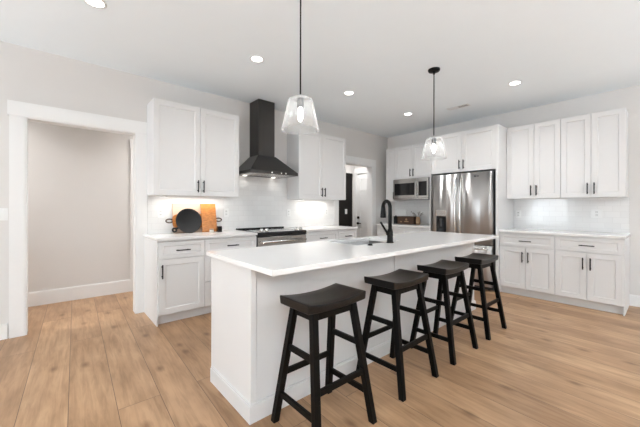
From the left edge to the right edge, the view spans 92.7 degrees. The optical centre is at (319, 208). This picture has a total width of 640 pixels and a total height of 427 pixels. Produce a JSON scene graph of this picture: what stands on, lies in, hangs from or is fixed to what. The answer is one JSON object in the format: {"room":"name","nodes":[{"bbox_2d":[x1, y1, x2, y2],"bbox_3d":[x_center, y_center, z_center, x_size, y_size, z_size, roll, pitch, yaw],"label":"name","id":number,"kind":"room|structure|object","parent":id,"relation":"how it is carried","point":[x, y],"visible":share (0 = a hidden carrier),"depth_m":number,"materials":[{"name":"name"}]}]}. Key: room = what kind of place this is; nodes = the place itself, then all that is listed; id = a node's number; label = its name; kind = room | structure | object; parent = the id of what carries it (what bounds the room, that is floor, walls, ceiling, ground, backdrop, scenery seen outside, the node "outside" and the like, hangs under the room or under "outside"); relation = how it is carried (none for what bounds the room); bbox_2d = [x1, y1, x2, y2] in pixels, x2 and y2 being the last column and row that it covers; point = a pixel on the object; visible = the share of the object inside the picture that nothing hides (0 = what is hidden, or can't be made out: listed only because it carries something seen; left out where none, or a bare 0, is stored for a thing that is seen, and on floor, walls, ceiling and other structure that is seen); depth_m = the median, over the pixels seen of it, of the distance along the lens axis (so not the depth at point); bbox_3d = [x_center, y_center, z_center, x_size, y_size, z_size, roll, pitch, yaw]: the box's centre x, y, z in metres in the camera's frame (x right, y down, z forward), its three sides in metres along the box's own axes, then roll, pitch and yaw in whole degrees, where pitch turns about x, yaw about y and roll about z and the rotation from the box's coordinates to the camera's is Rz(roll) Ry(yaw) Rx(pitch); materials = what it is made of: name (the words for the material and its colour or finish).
{"room":"kitchen","nodes":[
{"label":"kitchen","id":0,"kind":"room"},
{"bbox_2d":[28,121,132,292],"bbox_3d":[-3.805,-0.168,3.687,5.500,2.775,0.120,0,0,-41],"label":"wall","id":1,"kind":"structure","parent":0,"point":[79,179],"depth_m":4.08,"materials":[{"name":"paint"}]},
{"bbox_2d":[28,279,129,306],"bbox_3d":[-3.763,1.133,3.636,5.500,0.175,0.016,0,0,-41],"label":"baseboard","id":2,"kind":"structure","parent":1,"relation":"attached to","point":[37,298],"depth_m":4.07,"materials":[{"name":"white paint"}]},
{"bbox_2d":[130,139,132,291],"bbox_3d":[-2.387,0.105,4.825,1.065,2.235,0.026,0,0,-41],"label":"trim","id":3,"kind":"structure","parent":1,"relation":"attached to","point":[131,140],"depth_m":4.49,"materials":[{"name":"white paint"}]},
{"bbox_2d":[0,41,387,337],"bbox_3d":[-1.847,-0.164,3.889,8.719,2.775,0.120,0,0,-41],"label":"wall","id":4,"kind":"structure","parent":0,"point":[28,75],"depth_m":3.32,"materials":[{"name":"paint"}]},
{"bbox_2d":[0,323,7,339],"bbox_3d":[-4.010,1.150,1.918,2.872,0.140,0.016,0,0,-41],"label":"baseboard","id":5,"kind":"structure","parent":4,"relation":"attached to","point":[3,327],"depth_m":2.84,"materials":[{"name":"white paint"}]},
{"bbox_2d":[0,208,7,220],"bbox_3d":[-2.970,0.057,2.826,0.118,0.116,0.010,0,0,-41],"label":"light switch","id":6,"kind":"object","parent":4,"relation":"attached to","point":[3,211],"visible":1,"depth_m":2.84,"materials":[{"name":"white plastic"}]},
{"bbox_2d":[7,100,146,338],"bbox_3d":[-2.533,0.105,3.292,1.166,2.235,0.168,0,0,-41],"label":"trim","id":7,"kind":"structure","parent":4,"relation":"attached to","point":[20,113],"depth_m":2.96,"materials":[{"name":"white paint"}]},
{"bbox_2d":[147,98,238,197],"bbox_3d":[-1.551,-0.687,3.824,1.022,1.078,0.360,0,0,-41],"label":"upper cabinet","id":8,"kind":"object","parent":4,"relation":"attached to","point":[192,150],"visible":1,"depth_m":3.65,"materials":[{"name":"white paint"}]},
{"bbox_2d":[166,196,223,198],"bbox_3d":[-1.560,-0.136,3.849,0.700,0.022,0.046,0,0,-41],"label":"light","id":9,"kind":"object","parent":8,"relation":"attached to","point":[166,196],"visible":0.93,"depth_m":3.80,"materials":[{"name":"white plastic"}]},
{"bbox_2d":[147,176,333,233],"bbox_3d":[-0.899,-0.082,4.628,3.050,0.785,0.009,0,0,-41],"label":"backsplash","id":10,"kind":"structure","parent":4,"relation":"attached to","point":[261,201],"depth_m":4.57,"materials":[{"name":"tile"}]},
{"bbox_2d":[224,209,228,216],"bbox_3d":[-1.309,0.065,4.261,0.072,0.116,0.008,0,0,-41],"label":"wall outlet","id":11,"kind":"object","parent":10,"relation":"attached to","point":[226,211],"visible":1,"depth_m":4.26,"materials":[{"name":"white plastic"}]},
{"bbox_2d":[239,99,297,178],"bbox_3d":[-0.772,-1.008,4.406,0.770,1.082,0.507,0,0,-41],"label":"range hood","id":12,"kind":"object","parent":4,"relation":"attached to","point":[262,161],"visible":0.98,"depth_m":4.38,"materials":[{"name":"black metal"}]},
{"bbox_2d":[287,129,345,199],"bbox_3d":[-0.026,-0.684,5.151,1.036,1.078,0.360,0,0,-41],"label":"upper cabinet","id":13,"kind":"object","parent":4,"relation":"attached to","point":[319,160],"visible":1,"depth_m":4.95,"materials":[{"name":"white paint"}]},
{"bbox_2d":[302,199,332,200],"bbox_3d":[-0.032,-0.133,5.178,0.650,0.022,0.046,0,0,-41],"label":"light","id":14,"kind":"object","parent":13,"relation":"attached to","point":[302,199],"visible":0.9,"depth_m":5.07,"materials":[{"name":"white plastic"}]},
{"bbox_2d":[334,155,375,236],"bbox_3d":[0.662,0.111,6.073,1.221,2.235,0.168,0,0,-41],"label":"trim","id":15,"kind":"structure","parent":4,"relation":"attached to","point":[370,164],"depth_m":6.35,"materials":[{"name":"white paint"}]},
{"bbox_2d":[0,0,639,137],"bbox_3d":[0.449,-1.597,1.117,9.139,0.100,10.100,0,0,-41],"label":"ceiling","id":16,"kind":"structure","parent":0,"point":[383,52],"depth_m":2.96,"materials":[{"name":"paint"}]},
{"bbox_2d":[83,0,106,8],"bbox_3d":[-1.693,-1.548,2.297,0.150,0.006,0.150,0,0,-41],"label":"recessed light","id":17,"kind":"object","parent":16,"relation":"in","point":[100,4],"visible":1,"depth_m":2.31,"materials":[{"name":"white plastic"}]},
{"bbox_2d":[250,55,263,62],"bbox_3d":[-0.654,-1.546,3.171,0.150,0.006,0.150,0,0,-41],"label":"recessed light","id":18,"kind":"object","parent":16,"relation":"in","point":[257,59],"visible":1,"depth_m":3.17,"materials":[{"name":"white plastic"}]},
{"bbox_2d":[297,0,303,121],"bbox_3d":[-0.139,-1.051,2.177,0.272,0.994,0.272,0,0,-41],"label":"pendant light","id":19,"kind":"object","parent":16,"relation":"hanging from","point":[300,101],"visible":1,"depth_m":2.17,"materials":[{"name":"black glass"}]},
{"bbox_2d":[297,97,303,107],"bbox_3d":[-0.140,-0.756,2.177,0.052,0.075,0.052,0,0,-41],"label":"socket","id":20,"kind":"object","parent":19,"relation":"attached to","point":[300,101],"depth_m":2.16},
{"bbox_2d":[343,91,354,94],"bbox_3d":[0.390,-1.544,4.102,0.150,0.006,0.150,0,0,-41],"label":"recessed light","id":21,"kind":"object","parent":16,"relation":"in","point":[345,92],"visible":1,"depth_m":4.11,"materials":[{"name":"white plastic"}]},
{"bbox_2d":[428,67,439,152],"bbox_3d":[1.270,-1.049,3.404,0.272,0.994,0.272,0,0,-41],"label":"pendant light","id":22,"kind":"object","parent":16,"relation":"hanging from","point":[433,70],"visible":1,"depth_m":3.40,"materials":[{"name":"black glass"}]},
{"bbox_2d":[447,103,470,109],"bbox_3d":[2.109,-1.541,4.657,0.110,0.006,0.320,0,0,-41],"label":"ceiling vent","id":23,"kind":"object","parent":16,"relation":"in","point":[467,104],"visible":1,"depth_m":4.63,"materials":[{"name":"white metal"}]},
{"bbox_2d":[508,80,521,85],"bbox_3d":[2.405,-1.541,3.766,0.150,0.006,0.150,0,0,-41],"label":"recessed light","id":24,"kind":"object","parent":16,"relation":"in","point":[512,83],"visible":1,"depth_m":3.77,"materials":[{"name":"white plastic"}]},
{"bbox_2d":[0,289,639,426],"bbox_3d":[0.443,1.268,1.117,9.139,0.080,10.100,0,0,-41],"label":"floor","id":25,"kind":"structure","parent":0,"point":[93,361],"depth_m":2.22,"materials":[{"name":"brown wood"}]},
{"bbox_2d":[144,237,204,326],"bbox_3d":[-1.681,0.782,3.518,0.487,0.883,0.656,0,0,-41],"label":"base cabinet","id":26,"kind":"object","parent":25,"relation":"on","point":[174,269],"visible":0.93,"depth_m":3.30,"materials":[{"name":"white paint"}]},
{"bbox_2d":[144,230,256,240],"bbox_3d":[-1.436,0.325,3.737,1.157,0.030,0.629,0,0,-41],"label":"countertop","id":27,"kind":"structure","parent":26,"relation":"on","point":[227,233],"depth_m":3.58,"materials":[{"name":"white stone"}]},
{"bbox_2d":[172,208,201,232],"bbox_3d":[-1.651,0.154,3.781,0.362,0.304,0.098,0,0,-41],"label":"skillet","id":28,"kind":"object","parent":27,"relation":"on","point":[188,220],"visible":1,"depth_m":3.81,"materials":[{"name":"metal"}]},
{"bbox_2d":[172,203,201,232],"bbox_3d":[-1.620,0.123,3.935,0.524,0.370,0.091,0,0,-41],"label":"cutting board","id":29,"kind":"object","parent":27,"relation":"on","point":[176,207],"visible":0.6,"depth_m":3.86,"materials":[{"name":"white stone"}]},
{"bbox_2d":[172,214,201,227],"bbox_3d":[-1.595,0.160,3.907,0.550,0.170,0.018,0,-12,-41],"label":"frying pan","id":30,"kind":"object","parent":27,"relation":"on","point":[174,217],"depth_m":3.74,"materials":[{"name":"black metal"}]},
{"bbox_2d":[165,214,221,227],"bbox_3d":[-1.595,0.160,3.907,0.709,0.169,0.050,0,0,-41],"label":"serving tray","id":31,"kind":"object","parent":27,"relation":"on","point":[173,219],"visible":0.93,"depth_m":3.73,"materials":[{"name":"orange wood"}]},
{"bbox_2d":[200,204,216,231],"bbox_3d":[-1.458,0.125,4.005,0.196,0.366,0.090,0,0,-41],"label":"cutting board","id":32,"kind":"object","parent":27,"relation":"on","point":[208,211],"visible":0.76,"depth_m":4.00,"materials":[{"name":"orange wood"}]},
{"bbox_2d":[216,226,221,231],"bbox_3d":[-1.306,0.272,3.961,0.058,0.078,0.058,0,0,-41],"label":"spice jar","id":33,"kind":"object","parent":27,"relation":"on","point":[218,228],"visible":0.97,"depth_m":3.94,"materials":[{"name":"black glass"}]},
{"bbox_2d":[202,235,255,313],"bbox_3d":[-1.248,0.783,3.895,0.658,0.883,0.656,0,0,-41],"label":"base cabinet","id":34,"kind":"object","parent":25,"relation":"on","point":[221,243],"visible":0.34,"depth_m":3.55,"materials":[{"name":"white paint"}]},
{"bbox_2d":[236,226,306,246],"bbox_3d":[-0.679,0.736,4.349,0.783,0.940,0.697,0,0,-41],"label":"range","id":35,"kind":"object","parent":25,"relation":"on","point":[278,235],"visible":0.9,"depth_m":4.15,"materials":[{"name":"silver metal"}]},
{"bbox_2d":[239,228,293,231],"bbox_3d":[-0.722,0.316,4.399,0.783,0.020,0.564,0,0,-41],"label":"cooktop","id":36,"kind":"object","parent":35,"relation":"in","point":[240,229],"depth_m":4.37,"materials":[{"name":"black glass"}]},
{"bbox_2d":[306,230,337,241],"bbox_3d":[-0.152,0.785,4.849,0.658,0.883,0.656,0,0,-41],"label":"base cabinet","id":37,"kind":"object","parent":25,"relation":"on","point":[314,236],"visible":0.23,"depth_m":4.63,"materials":[{"name":"white paint"}]},
{"bbox_2d":[287,225,357,231],"bbox_3d":[0.013,0.328,4.998,1.107,0.030,0.629,0,0,-41],"label":"countertop","id":38,"kind":"structure","parent":37,"relation":"on","point":[329,227],"depth_m":4.94,"materials":[{"name":"white stone"}]},
{"bbox_2d":[271,283,376,426],"bbox_3d":[0.022,0.857,1.758,0.456,0.740,0.412,0,0,-41],"label":"bar stool","id":39,"kind":"object","parent":25,"relation":"on","point":[334,299],"visible":1,"depth_m":1.73,"materials":[{"name":"black wood"}]},
{"bbox_2d":[210,241,475,424],"bbox_3d":[0.549,0.786,2.963,3.051,0.883,0.626,0,0,-41],"label":"kitchen island","id":40,"kind":"object","parent":25,"relation":"on","point":[249,320],"visible":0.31,"depth_m":2.00,"materials":[{"name":"white paint"}]},
{"bbox_2d":[206,231,498,275],"bbox_3d":[0.632,0.329,2.871,3.076,0.030,0.885,0,0,-41],"label":"island countertop","id":41,"kind":"structure","parent":40,"relation":"on","point":[274,260],"depth_m":2.21,"materials":[{"name":"white stone"}]},
{"bbox_2d":[348,240,381,243],"bbox_3d":[0.418,0.444,2.916,0.640,0.199,0.420,0,0,-41],"label":"sink","id":42,"kind":"object","parent":41,"relation":"in","point":[370,242],"visible":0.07,"depth_m":3.21,"materials":[{"name":"silver metal"}]},
{"bbox_2d":[380,199,393,242],"bbox_3d":[0.609,0.117,2.780,0.122,0.395,0.239,0,0,12],"label":"kitchen faucet","id":43,"kind":"object","parent":41,"relation":"on","point":[389,232],"visible":1,"depth_m":2.76,"materials":[{"name":"black metal"}]},
{"bbox_2d":[337,229,355,238],"bbox_3d":[0.264,0.786,5.211,0.441,0.883,0.656,0,0,-41],"label":"base cabinet","id":44,"kind":"object","parent":25,"relation":"on","point":[347,233],"visible":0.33,"depth_m":4.99,"materials":[{"name":"white paint"}]},
{"bbox_2d":[377,225,402,235],"bbox_3d":[1.556,0.788,6.115,0.656,0.883,0.578,0,0,-41],"label":"base cabinet","id":45,"kind":"object","parent":25,"relation":"on","point":[396,230],"visible":0.1,"depth_m":5.97,"materials":[{"name":"white paint"}]},
{"bbox_2d":[356,269,438,401],"bbox_3d":[0.563,0.858,2.235,0.456,0.740,0.412,0,0,-41],"label":"bar stool","id":46,"kind":"object","parent":25,"relation":"on","point":[395,283],"visible":0.94,"depth_m":2.19,"materials":[{"name":"black wood"}]},
{"bbox_2d":[402,227,429,233],"bbox_3d":[1.936,0.789,5.678,0.656,0.883,0.576,0,0,-41],"label":"base cabinet","id":47,"kind":"object","parent":25,"relation":"on","point":[404,229],"visible":0.14,"depth_m":5.54,"materials":[{"name":"white paint"}]},
{"bbox_2d":[376,223,429,227],"bbox_3d":[1.750,0.331,5.901,0.629,0.030,1.160,0,0,-41],"label":"countertop","id":48,"kind":"structure","parent":47,"relation":"on","point":[384,224],"depth_m":5.66,"materials":[{"name":"white stone"}]},
{"bbox_2d":[396,209,406,215],"bbox_3d":[1.709,0.169,6.360,0.058,0.297,0.290,0,0,-41],"label":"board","id":49,"kind":"object","parent":48,"relation":"on","point":[399,212],"visible":0.44,"depth_m":6.38,"materials":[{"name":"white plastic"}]},
{"bbox_2d":[397,216,417,224],"bbox_3d":[1.731,0.238,6.041,0.156,0.155,0.360,0,0,-41],"label":"wooden crate","id":50,"kind":"object","parent":48,"relation":"on","point":[411,220],"visible":0.92,"depth_m":5.97,"materials":[{"name":"brown wood"}]},
{"bbox_2d":[416,217,419,224],"bbox_3d":[1.875,0.241,5.842,0.084,0.150,0.084,0,0,-41],"label":"vase","id":51,"kind":"object","parent":48,"relation":"on","point":[417,218],"visible":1,"depth_m":5.81,"materials":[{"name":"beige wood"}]},
{"bbox_2d":[430,137,432,230],"bbox_3d":[2.135,0.004,5.452,0.656,2.453,0.018,0,0,-41],"label":"panel","id":52,"kind":"object","parent":25,"relation":"on","point":[431,175],"visible":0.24,"depth_m":5.23,"materials":[{"name":"white paint"}]},
{"bbox_2d":[409,259,477,365],"bbox_3d":[1.085,0.859,2.685,0.456,0.740,0.412,0,0,-41],"label":"bar stool","id":53,"kind":"object","parent":25,"relation":"on","point":[443,270],"visible":0.96,"depth_m":2.65,"materials":[{"name":"black wood"}]},
{"bbox_2d":[432,171,495,290],"bbox_3d":[2.426,0.339,5.005,0.767,1.785,0.941,0,0,-41],"label":"refrigerator","id":54,"kind":"object","parent":25,"relation":"on","point":[461,202],"visible":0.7,"depth_m":4.69,"materials":[{"name":"silver metal"}]},
{"bbox_2d":[451,253,506,340],"bbox_3d":[1.612,0.860,3.138,0.456,0.740,0.412,0,0,-41],"label":"bar stool","id":55,"kind":"object","parent":25,"relation":"on","point":[478,261],"visible":0.93,"depth_m":3.10,"materials":[{"name":"black wood"}]},
{"bbox_2d":[496,124,513,291],"bbox_3d":[2.824,0.005,4.661,0.656,2.453,0.037,0,0,-41],"label":"panel","id":56,"kind":"object","parent":25,"relation":"on","point":[504,206],"visible":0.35,"depth_m":4.51,"materials":[{"name":"white paint"}]},
{"bbox_2d":[500,232,555,301],"bbox_3d":[3.050,0.791,4.398,0.656,0.883,0.650,0,0,-41],"label":"base cabinet","id":57,"kind":"object","parent":25,"relation":"on","point":[527,261],"visible":0.92,"depth_m":4.19,"materials":[{"name":"white paint"}]},
{"bbox_2d":[555,235,629,315],"bbox_3d":[3.476,0.792,3.909,0.656,0.883,0.643,0,0,-41],"label":"base cabinet","id":58,"kind":"object","parent":25,"relation":"on","point":[591,272],"visible":0.96,"depth_m":3.70,"materials":[{"name":"white paint"}]},
{"bbox_2d":[499,228,630,238],"bbox_3d":[3.270,0.334,4.154,0.629,0.030,1.309,0,0,-41],"label":"countertop","id":59,"kind":"structure","parent":58,"relation":"on","point":[513,230],"depth_m":4.00,"materials":[{"name":"white stone"}]},
{"bbox_2d":[346,165,353,226],"bbox_3d":[-0.373,-0.161,6.476,3.099,2.775,0.120,0,0,-41],"label":"wall","id":60,"kind":"structure","parent":0,"point":[349,168],"depth_m":7.41,"materials":[{"name":"paint"}]},
{"bbox_2d":[339,173,351,226],"bbox_3d":[0.347,0.195,7.015,1.135,2.065,0.012,0,0,-41],"label":"door","id":61,"kind":"structure","parent":60,"relation":"attached to","point":[344,219],"depth_m":7.27,"materials":[{"name":"black paint"}]},
{"bbox_2d":[354,85,639,295],"bbox_3d":[3.749,-0.154,4.191,0.120,2.775,9.800,0,0,-41],"label":"wall","id":62,"kind":"structure","parent":0,"point":[628,98],"depth_m":4.12,"materials":[{"name":"paint"}]},
{"bbox_2d":[353,168,366,237],"bbox_3d":[1.099,0.144,7.105,0.050,2.170,0.835,0,0,-41],"label":"trim","id":63,"kind":"structure","parent":62,"relation":"attached to","point":[356,172],"depth_m":7.36,"materials":[{"name":"white paint"}]},
{"bbox_2d":[357,174,366,237],"bbox_3d":[1.108,0.212,7.076,0.076,2.026,0.690,0,0,-41],"label":"door","id":64,"kind":"structure","parent":62,"relation":"in","point":[362,178],"depth_m":7.21,"materials":[{"name":"white paint"}]},
{"bbox_2d":[386,148,403,201],"bbox_3d":[1.554,-0.681,6.345,0.360,1.078,0.232,0,0,-41],"label":"upper cabinet","id":65,"kind":"object","parent":62,"relation":"attached to","point":[390,153],"visible":0.61,"depth_m":6.26,"materials":[{"name":"white paint"}]},
{"bbox_2d":[393,177,429,199],"bbox_3d":[1.846,-0.366,5.936,0.432,0.402,0.757,0,0,-41],"label":"microwave oven","id":66,"kind":"object","parent":62,"relation":"attached to","point":[413,188],"visible":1,"depth_m":5.79,"materials":[{"name":"silver metal"}]},
{"bbox_2d":[395,200,429,223],"bbox_3d":[1.991,0.075,6.112,0.009,0.480,1.162,0,0,-41],"label":"backsplash corner","id":67,"kind":"structure","parent":62,"relation":"attached to","point":[417,207],"depth_m":6.14,"materials":[{"name":"tile"}]},
{"bbox_2d":[396,142,429,179],"bbox_3d":[1.882,-0.895,5.968,0.360,0.650,0.763,0,0,-41],"label":"upper cabinet","id":68,"kind":"object","parent":62,"relation":"attached to","point":[412,161],"visible":0.76,"depth_m":5.85,"materials":[{"name":"white paint"}]},
{"bbox_2d":[431,125,495,174],"bbox_3d":[2.470,-0.899,5.053,0.674,0.640,1.016,0,0,-41],"label":"upper cabinet","id":69,"kind":"object","parent":62,"relation":"attached to","point":[474,150],"visible":0.9,"depth_m":4.80,"materials":[{"name":"white paint"}]},
{"bbox_2d":[507,119,563,198],"bbox_3d":[3.164,-0.678,4.495,0.360,1.078,0.652,0,0,-41],"label":"upper cabinet","id":70,"kind":"object","parent":62,"relation":"attached to","point":[533,150],"visible":0.97,"depth_m":4.39,"materials":[{"name":"white paint"}]},
{"bbox_2d":[514,197,629,232],"bbox_3d":[3.508,0.090,4.369,0.009,0.457,1.296,0,0,-41],"label":"backsplash","id":71,"kind":"structure","parent":62,"relation":"attached to","point":[568,214],"depth_m":4.29,"materials":[{"name":"tile"}]},
{"bbox_2d":[516,210,520,217],"bbox_3d":[3.119,0.092,4.803,0.008,0.116,0.072,0,0,-41],"label":"wall outlet","id":72,"kind":"object","parent":71,"relation":"attached to","point":[518,212],"visible":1,"depth_m":4.80,"materials":[{"name":"white plastic"}]},
{"bbox_2d":[591,209,602,217],"bbox_3d":[3.723,0.074,4.109,0.008,0.116,0.115,0,0,-41],"label":"wall outlet","id":73,"kind":"object","parent":71,"relation":"attached to","point":[595,213],"visible":1,"depth_m":4.10,"materials":[{"name":"white plastic"}]},
{"bbox_2d":[561,108,627,197],"bbox_3d":[3.586,-0.678,4.010,0.360,1.078,0.629,0,0,-41],"label":"upper cabinet","id":74,"kind":"object","parent":62,"relation":"attached to","point":[594,146],"visible":1,"depth_m":3.88,"materials":[{"name":"white paint"}]},
{"bbox_2d":[629,294,639,306],"bbox_3d":[5.419,1.167,2.166,0.016,0.140,4.550,0,0,-41],"label":"baseboard","id":75,"kind":"structure","parent":62,"relation":"attached to","point":[634,300],"depth_m":3.84,"materials":[{"name":"white paint"}]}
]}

